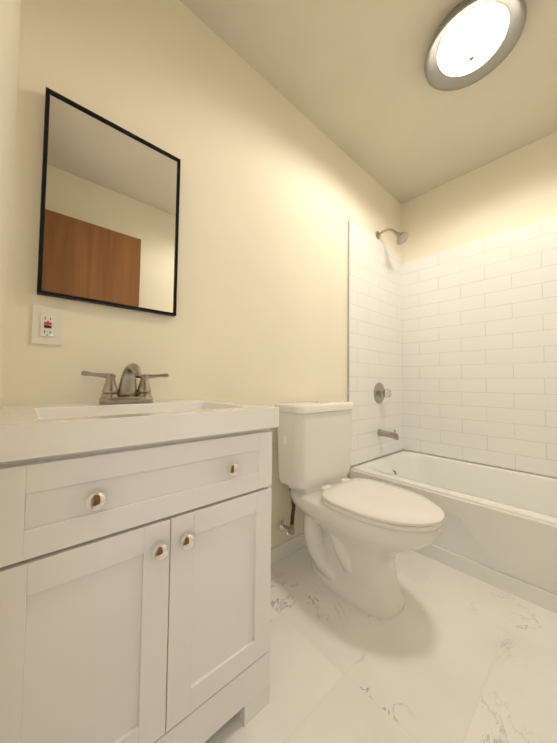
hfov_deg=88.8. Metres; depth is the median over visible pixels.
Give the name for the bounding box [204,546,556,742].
floor
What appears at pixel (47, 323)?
outlet
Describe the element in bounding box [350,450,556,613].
bathtub
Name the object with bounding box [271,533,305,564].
baseboard
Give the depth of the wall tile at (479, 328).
2.00 m
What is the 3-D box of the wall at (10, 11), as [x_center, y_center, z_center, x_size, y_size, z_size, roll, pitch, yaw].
[-0.289,-0.330,0.157,0.150,2.500,1.640,3,-3,-42]
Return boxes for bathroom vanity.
[0,363,278,742]
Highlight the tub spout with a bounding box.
[378,429,398,439]
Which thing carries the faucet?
on the bathroom vanity
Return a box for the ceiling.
[180,0,556,203]
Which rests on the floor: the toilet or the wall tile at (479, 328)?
the toilet
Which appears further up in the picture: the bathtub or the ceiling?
the ceiling
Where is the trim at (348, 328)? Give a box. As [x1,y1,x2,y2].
[347,220,348,477]
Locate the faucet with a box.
[81,363,168,403]
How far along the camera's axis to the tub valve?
2.13 m
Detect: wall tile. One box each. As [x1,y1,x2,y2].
[349,221,402,478]
[402,216,556,477]
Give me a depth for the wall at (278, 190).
1.24 m
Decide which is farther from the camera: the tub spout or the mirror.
the tub spout
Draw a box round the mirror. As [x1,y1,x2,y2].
[37,87,180,316]
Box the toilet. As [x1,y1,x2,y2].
[275,400,444,618]
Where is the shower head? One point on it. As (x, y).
(401, 237)
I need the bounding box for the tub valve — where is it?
[374,383,390,403]
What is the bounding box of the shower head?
[376,228,408,244]
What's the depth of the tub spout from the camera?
2.08 m
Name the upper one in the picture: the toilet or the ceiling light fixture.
the ceiling light fixture
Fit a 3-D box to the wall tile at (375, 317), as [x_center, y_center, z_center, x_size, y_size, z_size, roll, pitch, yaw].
[0.766,-0.006,2.177,0.788,2.030,0.010,3,-3,-42]
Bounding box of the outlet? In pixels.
[31,304,62,344]
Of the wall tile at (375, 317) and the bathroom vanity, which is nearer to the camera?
the bathroom vanity
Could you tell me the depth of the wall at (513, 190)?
2.04 m
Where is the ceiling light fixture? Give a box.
[424,0,526,90]
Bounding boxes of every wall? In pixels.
[0,0,20,407]
[2,0,402,548]
[401,131,556,477]
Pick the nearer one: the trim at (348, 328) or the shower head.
the trim at (348, 328)

